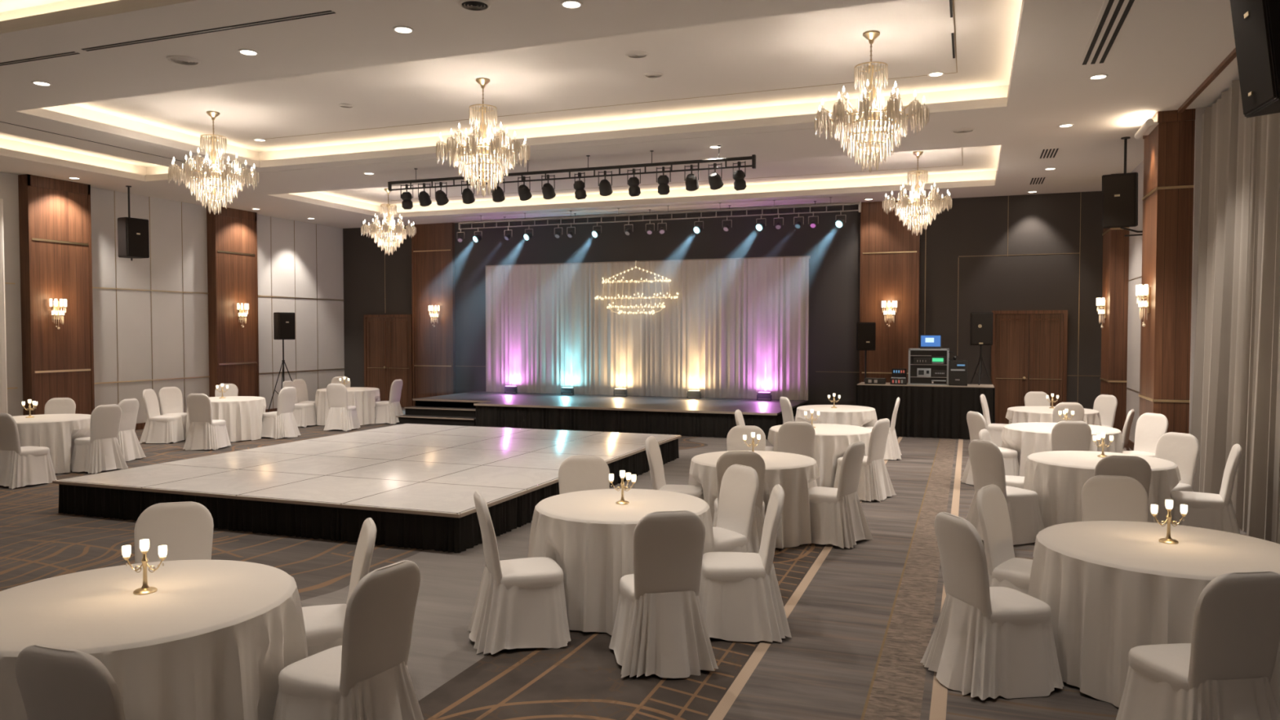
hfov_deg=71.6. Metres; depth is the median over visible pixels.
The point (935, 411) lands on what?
tablecloth
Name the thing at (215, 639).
tablecloth
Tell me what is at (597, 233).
spotlight
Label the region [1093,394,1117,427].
banquet chair
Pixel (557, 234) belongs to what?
spotlight
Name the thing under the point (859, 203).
lighting truss
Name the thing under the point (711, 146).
recessed light
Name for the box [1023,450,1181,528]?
tablecloth
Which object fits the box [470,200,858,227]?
lighting truss
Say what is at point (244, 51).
recessed light
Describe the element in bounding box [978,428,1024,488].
banquet chair
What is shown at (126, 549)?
candle
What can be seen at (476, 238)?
spotlight
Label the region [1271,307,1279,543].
window curtain
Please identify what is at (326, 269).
wall
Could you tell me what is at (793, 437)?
banquet chair
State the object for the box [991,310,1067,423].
door
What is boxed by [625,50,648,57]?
round ceiling vent
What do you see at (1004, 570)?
banquet chair
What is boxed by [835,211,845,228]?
spotlight
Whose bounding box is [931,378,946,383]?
unit
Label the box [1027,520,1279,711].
tablecloth
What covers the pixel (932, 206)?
crystal chandelier
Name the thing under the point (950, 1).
diffuser
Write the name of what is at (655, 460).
banquet chair
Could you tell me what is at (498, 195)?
spotlight
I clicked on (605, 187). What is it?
spotlight
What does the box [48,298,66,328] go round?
wall sconce
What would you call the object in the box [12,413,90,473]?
tablecloth
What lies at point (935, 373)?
unit
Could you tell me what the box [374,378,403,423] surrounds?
banquet chair
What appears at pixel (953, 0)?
trim
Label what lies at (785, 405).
banquet chair
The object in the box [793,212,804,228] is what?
spotlight
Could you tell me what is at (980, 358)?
speaker stand
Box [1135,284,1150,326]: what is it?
wall sconce
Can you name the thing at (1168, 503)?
candle
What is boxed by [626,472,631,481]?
candle
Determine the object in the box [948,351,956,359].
headphones
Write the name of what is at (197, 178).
crystal chandelier
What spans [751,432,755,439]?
candle
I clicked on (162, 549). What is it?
candle
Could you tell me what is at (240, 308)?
wall sconce
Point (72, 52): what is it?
ceiling vent
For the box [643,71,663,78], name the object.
round ceiling vent
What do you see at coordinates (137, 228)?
grille
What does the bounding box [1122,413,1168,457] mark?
banquet chair
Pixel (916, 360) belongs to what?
unit
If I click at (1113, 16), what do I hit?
ceiling vent
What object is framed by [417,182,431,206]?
spotlight
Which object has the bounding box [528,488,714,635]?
tablecloth
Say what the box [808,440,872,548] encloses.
banquet chair
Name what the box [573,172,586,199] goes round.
spotlight
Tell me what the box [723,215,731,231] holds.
spotlight
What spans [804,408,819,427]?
candelabra
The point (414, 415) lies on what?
steps
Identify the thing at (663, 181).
spotlight
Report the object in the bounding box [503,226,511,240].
spotlight
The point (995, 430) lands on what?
banquet chair
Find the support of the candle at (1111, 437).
on the candelabra at (1102, 436)
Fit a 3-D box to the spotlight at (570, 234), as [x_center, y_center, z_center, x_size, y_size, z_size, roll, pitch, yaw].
[-1.613,-2.994,20.498,0.165,0.349,0.184,-1,2,-39]
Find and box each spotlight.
[400,184,413,209]
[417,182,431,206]
[435,182,448,205]
[457,227,464,242]
[461,180,475,204]
[472,226,481,243]
[491,178,505,202]
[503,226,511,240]
[517,176,532,200]
[523,226,533,240]
[541,174,555,199]
[554,223,562,238]
[566,222,575,238]
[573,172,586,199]
[591,222,601,238]
[598,170,612,195]
[624,221,631,235]
[627,168,640,196]
[645,220,654,235]
[656,166,671,195]
[657,220,666,234]
[684,164,699,191]
[693,217,703,234]
[708,163,723,190]
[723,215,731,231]
[733,160,746,191]
[755,213,765,231]
[773,213,783,229]
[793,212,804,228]
[808,211,818,228]
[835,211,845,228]
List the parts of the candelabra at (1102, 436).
stem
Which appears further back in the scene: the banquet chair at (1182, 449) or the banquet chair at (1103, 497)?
the banquet chair at (1182, 449)
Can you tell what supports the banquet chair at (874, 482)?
on the floor at (862, 619)
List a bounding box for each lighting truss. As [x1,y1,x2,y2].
[387,145,755,191]
[457,196,861,230]
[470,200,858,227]
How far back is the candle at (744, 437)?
8.91 m
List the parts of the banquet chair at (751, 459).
seat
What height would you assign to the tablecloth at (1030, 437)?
0.750 m
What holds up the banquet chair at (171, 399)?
on the floor at (862, 619)
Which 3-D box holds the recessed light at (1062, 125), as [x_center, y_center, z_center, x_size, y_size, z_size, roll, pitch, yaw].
[5.776,-3.177,12.022,0.192,0.008,0.192,1,2,20]
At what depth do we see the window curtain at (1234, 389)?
9.13 m
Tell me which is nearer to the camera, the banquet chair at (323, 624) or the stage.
the banquet chair at (323, 624)
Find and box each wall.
[0,172,344,423]
[342,191,1102,409]
[1126,106,1205,443]
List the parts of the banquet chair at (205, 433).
seat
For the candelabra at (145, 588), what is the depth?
4.25 m
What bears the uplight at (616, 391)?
on the stage
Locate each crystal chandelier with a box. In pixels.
[168,111,258,214]
[360,188,416,255]
[435,77,530,197]
[813,30,929,172]
[882,151,951,235]
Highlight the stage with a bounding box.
[412,391,808,439]
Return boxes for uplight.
[504,386,517,393]
[560,386,574,395]
[613,388,627,396]
[686,390,701,398]
[756,391,771,400]
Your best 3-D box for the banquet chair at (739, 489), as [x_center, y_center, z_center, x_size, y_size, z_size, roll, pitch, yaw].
[0.581,1.304,6.752,0.634,0.963,0.600,-1,2,-32]
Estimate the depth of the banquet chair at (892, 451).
13.84 m
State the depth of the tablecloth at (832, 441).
10.87 m
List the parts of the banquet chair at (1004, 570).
seat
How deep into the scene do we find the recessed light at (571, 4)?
7.58 m
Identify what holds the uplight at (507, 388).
on the stage
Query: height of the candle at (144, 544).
0.069 m
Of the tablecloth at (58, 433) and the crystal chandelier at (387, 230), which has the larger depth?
the crystal chandelier at (387, 230)
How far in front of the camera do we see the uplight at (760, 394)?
19.42 m
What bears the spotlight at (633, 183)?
hanging from the lighting truss at (753, 157)
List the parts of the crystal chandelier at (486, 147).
ring frame, crown frame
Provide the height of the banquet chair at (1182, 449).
0.963 m
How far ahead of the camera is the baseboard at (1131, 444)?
15.14 m
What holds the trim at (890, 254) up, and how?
attached to the wall at (1049, 224)
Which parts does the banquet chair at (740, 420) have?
seat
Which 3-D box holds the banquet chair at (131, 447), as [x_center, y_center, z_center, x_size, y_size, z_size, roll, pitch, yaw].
[-8.163,1.080,13.822,0.637,0.963,0.592,0,2,12]
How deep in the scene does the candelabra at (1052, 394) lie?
14.52 m
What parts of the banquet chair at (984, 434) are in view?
seat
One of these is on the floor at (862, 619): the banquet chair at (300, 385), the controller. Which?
the banquet chair at (300, 385)
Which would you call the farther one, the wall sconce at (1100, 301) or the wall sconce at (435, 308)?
the wall sconce at (435, 308)
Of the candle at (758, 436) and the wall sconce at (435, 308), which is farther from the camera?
the wall sconce at (435, 308)
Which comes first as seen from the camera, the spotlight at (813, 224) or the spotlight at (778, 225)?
the spotlight at (813, 224)
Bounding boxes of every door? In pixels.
[363,314,413,407]
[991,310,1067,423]
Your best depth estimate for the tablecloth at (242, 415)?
16.23 m
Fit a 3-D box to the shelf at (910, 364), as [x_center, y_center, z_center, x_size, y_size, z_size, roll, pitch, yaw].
[5.511,0.089,16.937,0.666,0.012,0.050,1,2,20]
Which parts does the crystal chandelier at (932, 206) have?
crown frame, ring frame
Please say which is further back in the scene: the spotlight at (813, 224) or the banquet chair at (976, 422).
the spotlight at (813, 224)
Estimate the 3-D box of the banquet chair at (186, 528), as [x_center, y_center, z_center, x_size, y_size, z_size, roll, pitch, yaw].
[-2.749,1.354,5.155,0.600,0.963,0.634,-1,2,-18]
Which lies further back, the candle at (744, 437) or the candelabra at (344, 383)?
the candelabra at (344, 383)
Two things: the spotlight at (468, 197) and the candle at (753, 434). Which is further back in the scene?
the spotlight at (468, 197)
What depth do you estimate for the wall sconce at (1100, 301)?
16.18 m
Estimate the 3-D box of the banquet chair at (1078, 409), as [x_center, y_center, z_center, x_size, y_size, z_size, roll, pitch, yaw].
[6.361,1.097,13.298,0.597,0.963,0.637,0,2,10]
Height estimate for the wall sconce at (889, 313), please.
0.557 m
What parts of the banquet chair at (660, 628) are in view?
seat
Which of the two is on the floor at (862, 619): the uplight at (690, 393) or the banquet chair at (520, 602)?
the banquet chair at (520, 602)
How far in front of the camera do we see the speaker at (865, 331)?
18.20 m
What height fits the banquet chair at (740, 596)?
0.963 m
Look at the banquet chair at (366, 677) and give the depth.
3.92 m
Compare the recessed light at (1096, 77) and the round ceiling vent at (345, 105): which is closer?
the recessed light at (1096, 77)
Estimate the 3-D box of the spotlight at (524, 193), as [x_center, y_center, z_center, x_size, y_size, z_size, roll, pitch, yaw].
[-1.890,-2.800,14.508,0.224,0.400,0.259,1,2,18]
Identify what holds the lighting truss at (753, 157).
hanging from the ceiling
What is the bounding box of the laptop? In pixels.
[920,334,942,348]
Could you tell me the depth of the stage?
17.95 m
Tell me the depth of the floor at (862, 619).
6.30 m
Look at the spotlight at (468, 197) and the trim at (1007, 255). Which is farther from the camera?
the trim at (1007, 255)
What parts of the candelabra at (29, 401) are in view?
stem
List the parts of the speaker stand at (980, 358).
leg, leg, leg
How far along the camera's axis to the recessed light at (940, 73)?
10.71 m
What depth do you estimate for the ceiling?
9.65 m
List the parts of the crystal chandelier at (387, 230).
ring frame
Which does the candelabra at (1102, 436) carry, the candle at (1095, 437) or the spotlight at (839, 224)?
the candle at (1095, 437)
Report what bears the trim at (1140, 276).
attached to the wall at (1134, 325)
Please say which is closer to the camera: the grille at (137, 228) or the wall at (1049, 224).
the grille at (137, 228)
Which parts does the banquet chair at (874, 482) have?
seat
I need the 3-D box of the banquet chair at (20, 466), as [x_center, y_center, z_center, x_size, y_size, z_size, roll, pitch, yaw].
[-8.101,1.150,11.607,0.600,0.963,0.634,1,2,18]
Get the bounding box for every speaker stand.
[267,339,293,412]
[863,350,866,382]
[970,345,992,385]
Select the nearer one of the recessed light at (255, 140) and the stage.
the recessed light at (255, 140)
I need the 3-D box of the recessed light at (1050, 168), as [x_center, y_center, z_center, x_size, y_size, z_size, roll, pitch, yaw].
[7.037,-3.278,15.211,0.192,0.008,0.192,1,2,20]
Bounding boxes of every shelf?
[910,364,943,364]
[910,376,946,377]
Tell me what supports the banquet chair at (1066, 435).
on the floor at (862, 619)
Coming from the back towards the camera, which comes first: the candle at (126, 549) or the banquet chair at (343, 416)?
the banquet chair at (343, 416)
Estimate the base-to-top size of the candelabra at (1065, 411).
0.238 m
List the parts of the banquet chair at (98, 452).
seat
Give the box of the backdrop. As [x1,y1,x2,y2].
[485,255,810,400]
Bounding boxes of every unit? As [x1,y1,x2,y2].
[913,357,930,364]
[916,368,930,377]
[930,355,945,364]
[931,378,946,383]
[932,369,946,377]
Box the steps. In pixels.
[395,406,475,426]
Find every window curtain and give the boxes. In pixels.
[0,198,8,413]
[1191,79,1279,541]
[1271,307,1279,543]
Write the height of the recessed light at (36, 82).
0.008 m
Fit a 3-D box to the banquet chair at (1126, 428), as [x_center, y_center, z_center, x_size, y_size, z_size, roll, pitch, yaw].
[6.357,1.139,11.983,0.654,0.963,0.614,1,2,35]
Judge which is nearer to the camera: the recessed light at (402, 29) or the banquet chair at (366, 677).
the banquet chair at (366, 677)
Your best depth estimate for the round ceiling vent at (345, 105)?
12.18 m
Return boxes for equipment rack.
[908,348,949,385]
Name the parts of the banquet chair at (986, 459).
seat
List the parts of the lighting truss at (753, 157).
plate, plate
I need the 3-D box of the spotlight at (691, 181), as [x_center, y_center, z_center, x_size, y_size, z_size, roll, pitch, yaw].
[0.789,-2.768,13.512,0.224,0.400,0.259,0,2,15]
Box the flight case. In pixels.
[948,360,967,386]
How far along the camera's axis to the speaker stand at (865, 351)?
18.38 m
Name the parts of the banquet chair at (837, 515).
seat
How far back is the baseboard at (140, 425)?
18.25 m
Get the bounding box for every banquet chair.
[0,413,57,488]
[15,644,125,719]
[44,397,75,414]
[70,404,128,473]
[118,398,146,461]
[133,501,213,563]
[139,388,185,443]
[158,386,186,434]
[182,393,231,450]
[214,383,238,396]
[261,386,301,439]
[272,560,423,719]
[282,380,316,427]
[293,378,315,413]
[302,517,376,657]
[324,383,360,431]
[330,376,350,386]
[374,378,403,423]
[467,490,570,654]
[558,455,609,494]
[608,510,718,678]
[644,435,703,499]
[698,484,791,642]
[712,450,765,553]
[712,464,759,552]
[726,425,765,450]
[734,409,773,451]
[777,421,817,487]
[779,396,794,422]
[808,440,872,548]
[833,417,896,501]
[865,397,902,460]
[920,511,1063,700]
[960,411,1019,484]
[965,439,1044,545]
[976,484,1032,594]
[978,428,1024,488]
[979,394,1008,447]
[1024,391,1049,406]
[1051,420,1091,451]
[1053,402,1084,422]
[1080,475,1147,522]
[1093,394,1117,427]
[1094,455,1151,500]
[1115,570,1279,719]
[1121,408,1134,451]
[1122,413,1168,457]
[1155,431,1199,493]
[1169,444,1241,534]
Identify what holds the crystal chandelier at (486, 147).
hanging from the ceiling tray
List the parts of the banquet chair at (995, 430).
seat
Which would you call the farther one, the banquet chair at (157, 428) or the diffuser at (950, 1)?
the banquet chair at (157, 428)
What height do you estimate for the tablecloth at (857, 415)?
0.750 m
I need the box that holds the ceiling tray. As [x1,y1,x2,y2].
[0,0,1023,217]
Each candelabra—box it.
[22,399,37,417]
[121,538,167,595]
[216,383,228,398]
[339,377,349,388]
[608,470,635,504]
[742,432,760,451]
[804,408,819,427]
[827,393,840,408]
[1046,393,1058,408]
[1058,408,1074,420]
[1093,432,1113,457]
[1151,499,1187,543]
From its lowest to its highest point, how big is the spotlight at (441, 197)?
0.400 m
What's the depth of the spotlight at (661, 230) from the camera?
19.70 m
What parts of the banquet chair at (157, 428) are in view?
seat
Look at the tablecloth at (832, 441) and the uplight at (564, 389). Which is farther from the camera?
the uplight at (564, 389)
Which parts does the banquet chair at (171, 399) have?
seat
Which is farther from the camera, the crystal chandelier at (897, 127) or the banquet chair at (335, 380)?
the banquet chair at (335, 380)
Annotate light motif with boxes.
[594,266,678,314]
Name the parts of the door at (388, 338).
moulding, moulding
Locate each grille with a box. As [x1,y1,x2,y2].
[127,217,148,257]
[279,313,294,338]
[1102,173,1135,226]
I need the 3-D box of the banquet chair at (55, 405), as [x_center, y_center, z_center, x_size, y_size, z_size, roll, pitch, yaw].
[-9.047,1.083,13.727,0.597,0.963,0.637,0,2,-15]
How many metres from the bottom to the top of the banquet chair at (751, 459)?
0.963 m
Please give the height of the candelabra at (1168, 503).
0.251 m
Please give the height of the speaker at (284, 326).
0.640 m
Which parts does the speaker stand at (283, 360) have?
leg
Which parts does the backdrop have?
rail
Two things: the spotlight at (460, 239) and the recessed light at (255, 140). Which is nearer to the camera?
the recessed light at (255, 140)
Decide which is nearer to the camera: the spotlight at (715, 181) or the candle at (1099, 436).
the candle at (1099, 436)
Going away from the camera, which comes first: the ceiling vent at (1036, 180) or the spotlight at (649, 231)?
the ceiling vent at (1036, 180)
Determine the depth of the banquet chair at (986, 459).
8.40 m
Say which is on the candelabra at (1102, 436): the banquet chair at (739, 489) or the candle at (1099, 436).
the candle at (1099, 436)
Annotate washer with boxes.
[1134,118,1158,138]
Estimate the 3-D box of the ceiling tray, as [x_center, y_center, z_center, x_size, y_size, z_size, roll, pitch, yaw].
[-3.624,-3.320,10.237,15.380,0.330,20.390,1,2,20]
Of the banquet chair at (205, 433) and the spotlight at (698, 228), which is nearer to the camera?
the banquet chair at (205, 433)
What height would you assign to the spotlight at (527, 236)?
0.380 m
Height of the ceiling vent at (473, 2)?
0.016 m
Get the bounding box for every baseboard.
[134,408,277,430]
[1127,439,1134,450]
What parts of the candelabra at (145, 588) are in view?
arm, stem, arm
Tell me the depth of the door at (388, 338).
23.56 m
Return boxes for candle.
[121,545,131,560]
[139,538,149,554]
[158,545,167,560]
[608,473,613,483]
[619,470,625,479]
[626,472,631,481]
[631,474,635,484]
[742,435,746,441]
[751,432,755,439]
[756,434,760,440]
[1093,435,1097,442]
[1097,434,1101,441]
[1101,432,1105,439]
[1109,435,1113,442]
[1151,504,1158,516]
[1164,499,1173,511]
[1180,504,1187,516]
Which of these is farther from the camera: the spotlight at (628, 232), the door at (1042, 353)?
the spotlight at (628, 232)
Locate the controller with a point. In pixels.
(867, 380)
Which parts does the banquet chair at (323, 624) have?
seat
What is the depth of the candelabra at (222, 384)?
16.71 m
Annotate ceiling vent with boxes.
[0,51,79,66]
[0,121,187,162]
[80,10,335,51]
[166,55,200,65]
[338,103,353,107]
[457,0,491,10]
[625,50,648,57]
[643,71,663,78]
[951,127,975,133]
[1028,177,1046,184]
[1037,147,1060,158]
[1078,0,1138,65]
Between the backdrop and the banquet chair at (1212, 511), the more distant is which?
the backdrop
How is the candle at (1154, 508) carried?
on the candelabra at (1168, 503)
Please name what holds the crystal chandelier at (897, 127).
hanging from the ceiling tray
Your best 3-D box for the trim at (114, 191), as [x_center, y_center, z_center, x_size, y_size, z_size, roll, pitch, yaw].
[-10.563,-1.008,17.322,0.006,4.680,12.362,1,2,20]
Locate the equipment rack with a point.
(913, 379)
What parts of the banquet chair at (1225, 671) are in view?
seat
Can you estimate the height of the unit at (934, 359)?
0.150 m
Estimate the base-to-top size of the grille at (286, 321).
0.604 m
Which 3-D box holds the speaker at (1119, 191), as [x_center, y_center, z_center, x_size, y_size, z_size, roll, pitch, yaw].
[7.019,-2.500,12.809,0.564,1.412,0.551,1,2,34]
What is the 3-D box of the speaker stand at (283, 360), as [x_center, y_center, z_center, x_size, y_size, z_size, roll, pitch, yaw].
[-8.460,0.425,20.937,0.880,1.812,0.816,1,2,20]
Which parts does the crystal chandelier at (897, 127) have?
ring frame, rod, crown frame, arm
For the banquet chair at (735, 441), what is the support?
on the floor at (862, 619)
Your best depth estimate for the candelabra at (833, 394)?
14.57 m
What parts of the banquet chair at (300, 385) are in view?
seat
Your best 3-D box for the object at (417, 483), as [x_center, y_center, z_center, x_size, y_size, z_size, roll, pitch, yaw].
[-2.902,1.438,11.895,5.168,0.366,6.508,1,2,20]
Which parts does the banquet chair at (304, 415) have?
seat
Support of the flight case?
on the tablecloth at (935, 411)
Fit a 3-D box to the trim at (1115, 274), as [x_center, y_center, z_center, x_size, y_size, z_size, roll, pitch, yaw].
[8.684,-0.913,16.221,0.324,4.800,1.028,1,2,20]
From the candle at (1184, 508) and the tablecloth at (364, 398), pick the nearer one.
the candle at (1184, 508)
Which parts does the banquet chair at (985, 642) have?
seat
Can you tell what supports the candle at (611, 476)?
on the candelabra at (622, 473)
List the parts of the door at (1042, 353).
moulding, moulding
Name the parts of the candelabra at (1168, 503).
arm, stem, arm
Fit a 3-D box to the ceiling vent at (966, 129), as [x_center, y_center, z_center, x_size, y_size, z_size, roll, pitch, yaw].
[4.482,-3.182,12.301,0.320,0.016,0.320,1,2,20]
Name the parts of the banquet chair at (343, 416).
seat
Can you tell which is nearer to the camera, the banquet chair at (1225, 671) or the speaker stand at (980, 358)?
the banquet chair at (1225, 671)
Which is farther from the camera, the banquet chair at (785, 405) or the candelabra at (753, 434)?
the banquet chair at (785, 405)
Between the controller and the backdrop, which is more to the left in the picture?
the backdrop
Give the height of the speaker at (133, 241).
1.430 m
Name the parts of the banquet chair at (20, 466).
seat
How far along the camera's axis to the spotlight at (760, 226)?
18.89 m
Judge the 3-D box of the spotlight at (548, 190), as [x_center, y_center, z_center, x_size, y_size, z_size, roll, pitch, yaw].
[-1.482,-2.795,14.356,0.224,0.400,0.259,0,2,12]
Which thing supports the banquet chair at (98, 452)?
on the floor at (862, 619)
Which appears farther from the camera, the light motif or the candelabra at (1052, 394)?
the light motif
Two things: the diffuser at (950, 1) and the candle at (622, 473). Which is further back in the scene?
the diffuser at (950, 1)
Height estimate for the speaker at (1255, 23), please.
1.448 m
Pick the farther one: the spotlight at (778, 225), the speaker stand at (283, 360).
the speaker stand at (283, 360)
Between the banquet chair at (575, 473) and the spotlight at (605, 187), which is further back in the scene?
the spotlight at (605, 187)
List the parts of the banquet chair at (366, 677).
seat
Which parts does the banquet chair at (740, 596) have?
seat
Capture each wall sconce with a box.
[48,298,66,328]
[236,302,248,327]
[428,305,439,327]
[881,300,897,326]
[1096,297,1106,328]
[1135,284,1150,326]
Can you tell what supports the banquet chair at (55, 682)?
on the floor at (862, 619)
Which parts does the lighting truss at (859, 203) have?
plate, plate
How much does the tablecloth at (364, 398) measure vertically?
0.749 m
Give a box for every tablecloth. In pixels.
[0,560,307,719]
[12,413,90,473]
[185,395,266,441]
[315,386,380,425]
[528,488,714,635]
[688,450,819,548]
[767,423,871,488]
[795,404,877,426]
[856,382,995,439]
[1000,422,1123,476]
[1005,405,1101,426]
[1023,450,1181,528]
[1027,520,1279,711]
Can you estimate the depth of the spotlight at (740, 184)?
13.18 m
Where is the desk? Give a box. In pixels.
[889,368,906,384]
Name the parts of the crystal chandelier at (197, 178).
crown frame, ring frame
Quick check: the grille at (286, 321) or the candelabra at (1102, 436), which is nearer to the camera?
the candelabra at (1102, 436)
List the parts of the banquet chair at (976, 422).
seat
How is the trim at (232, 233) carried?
attached to the wall at (326, 269)
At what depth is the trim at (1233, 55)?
9.75 m
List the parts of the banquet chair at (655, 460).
seat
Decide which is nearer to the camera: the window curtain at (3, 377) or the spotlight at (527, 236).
the window curtain at (3, 377)
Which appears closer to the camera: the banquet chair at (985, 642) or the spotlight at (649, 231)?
the banquet chair at (985, 642)
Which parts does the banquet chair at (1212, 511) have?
seat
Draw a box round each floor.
[0,407,1246,719]
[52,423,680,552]
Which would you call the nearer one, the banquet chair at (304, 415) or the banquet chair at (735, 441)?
the banquet chair at (735, 441)
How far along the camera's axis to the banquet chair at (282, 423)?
16.67 m
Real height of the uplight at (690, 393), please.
0.180 m
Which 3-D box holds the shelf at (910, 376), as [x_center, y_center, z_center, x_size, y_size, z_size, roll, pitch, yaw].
[5.511,0.329,16.945,0.666,0.012,0.050,1,2,20]
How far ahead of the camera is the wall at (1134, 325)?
14.69 m
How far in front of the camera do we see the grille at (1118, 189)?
12.66 m
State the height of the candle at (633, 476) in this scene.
0.066 m
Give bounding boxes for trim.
[4,282,344,389]
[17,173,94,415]
[114,191,318,413]
[206,205,259,396]
[262,0,963,200]
[384,195,1100,395]
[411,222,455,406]
[859,200,919,382]
[1099,173,1129,433]
[1126,275,1142,392]
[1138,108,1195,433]
[1177,47,1236,112]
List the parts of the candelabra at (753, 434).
stem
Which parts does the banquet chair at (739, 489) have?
seat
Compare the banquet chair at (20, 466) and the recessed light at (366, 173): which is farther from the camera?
the recessed light at (366, 173)
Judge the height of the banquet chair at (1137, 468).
0.963 m
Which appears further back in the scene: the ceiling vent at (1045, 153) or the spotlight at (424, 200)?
the spotlight at (424, 200)
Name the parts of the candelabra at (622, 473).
stem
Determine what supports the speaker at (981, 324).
on the speaker stand at (980, 358)
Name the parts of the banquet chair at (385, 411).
seat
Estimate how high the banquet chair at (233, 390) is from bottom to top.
0.963 m
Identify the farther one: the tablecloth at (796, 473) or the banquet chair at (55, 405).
the banquet chair at (55, 405)
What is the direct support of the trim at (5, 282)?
attached to the wall at (326, 269)
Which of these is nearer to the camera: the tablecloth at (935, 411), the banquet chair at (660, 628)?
the banquet chair at (660, 628)
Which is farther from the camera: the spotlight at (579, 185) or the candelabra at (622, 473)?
the spotlight at (579, 185)
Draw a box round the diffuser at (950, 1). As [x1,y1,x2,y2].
[949,0,955,58]
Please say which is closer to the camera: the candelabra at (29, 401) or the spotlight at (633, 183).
the candelabra at (29, 401)
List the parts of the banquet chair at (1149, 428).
seat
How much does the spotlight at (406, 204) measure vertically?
0.430 m
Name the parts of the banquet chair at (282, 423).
seat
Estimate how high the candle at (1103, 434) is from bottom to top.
0.066 m
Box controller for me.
[864,377,885,384]
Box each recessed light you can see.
[31,80,52,86]
[237,48,258,55]
[253,138,266,141]
[363,172,374,174]
[392,26,413,33]
[560,0,582,8]
[708,145,721,148]
[927,71,944,76]
[1044,167,1056,169]
[1057,124,1073,127]
[1088,74,1107,79]
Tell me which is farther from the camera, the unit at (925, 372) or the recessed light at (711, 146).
the unit at (925, 372)
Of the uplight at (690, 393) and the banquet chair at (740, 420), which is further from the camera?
the uplight at (690, 393)
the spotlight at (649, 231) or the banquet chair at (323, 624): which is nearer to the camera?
the banquet chair at (323, 624)
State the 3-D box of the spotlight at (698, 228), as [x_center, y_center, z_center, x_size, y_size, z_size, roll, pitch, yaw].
[1.277,-2.945,19.424,0.203,0.380,0.221,1,2,39]
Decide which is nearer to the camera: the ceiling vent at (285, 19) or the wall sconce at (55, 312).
the ceiling vent at (285, 19)
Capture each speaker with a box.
[117,185,149,260]
[273,312,295,339]
[856,322,875,350]
[969,311,993,345]
[1102,136,1142,236]
[1230,0,1279,117]
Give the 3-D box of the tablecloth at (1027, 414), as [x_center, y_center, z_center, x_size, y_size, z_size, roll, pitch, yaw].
[6.667,1.172,14.288,1.438,0.750,1.429,1,2,20]
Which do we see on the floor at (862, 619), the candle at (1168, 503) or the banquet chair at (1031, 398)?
the banquet chair at (1031, 398)
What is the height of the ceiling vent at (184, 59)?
0.016 m
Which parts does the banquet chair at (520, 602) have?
seat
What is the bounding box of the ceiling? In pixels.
[0,0,1239,228]
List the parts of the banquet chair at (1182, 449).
seat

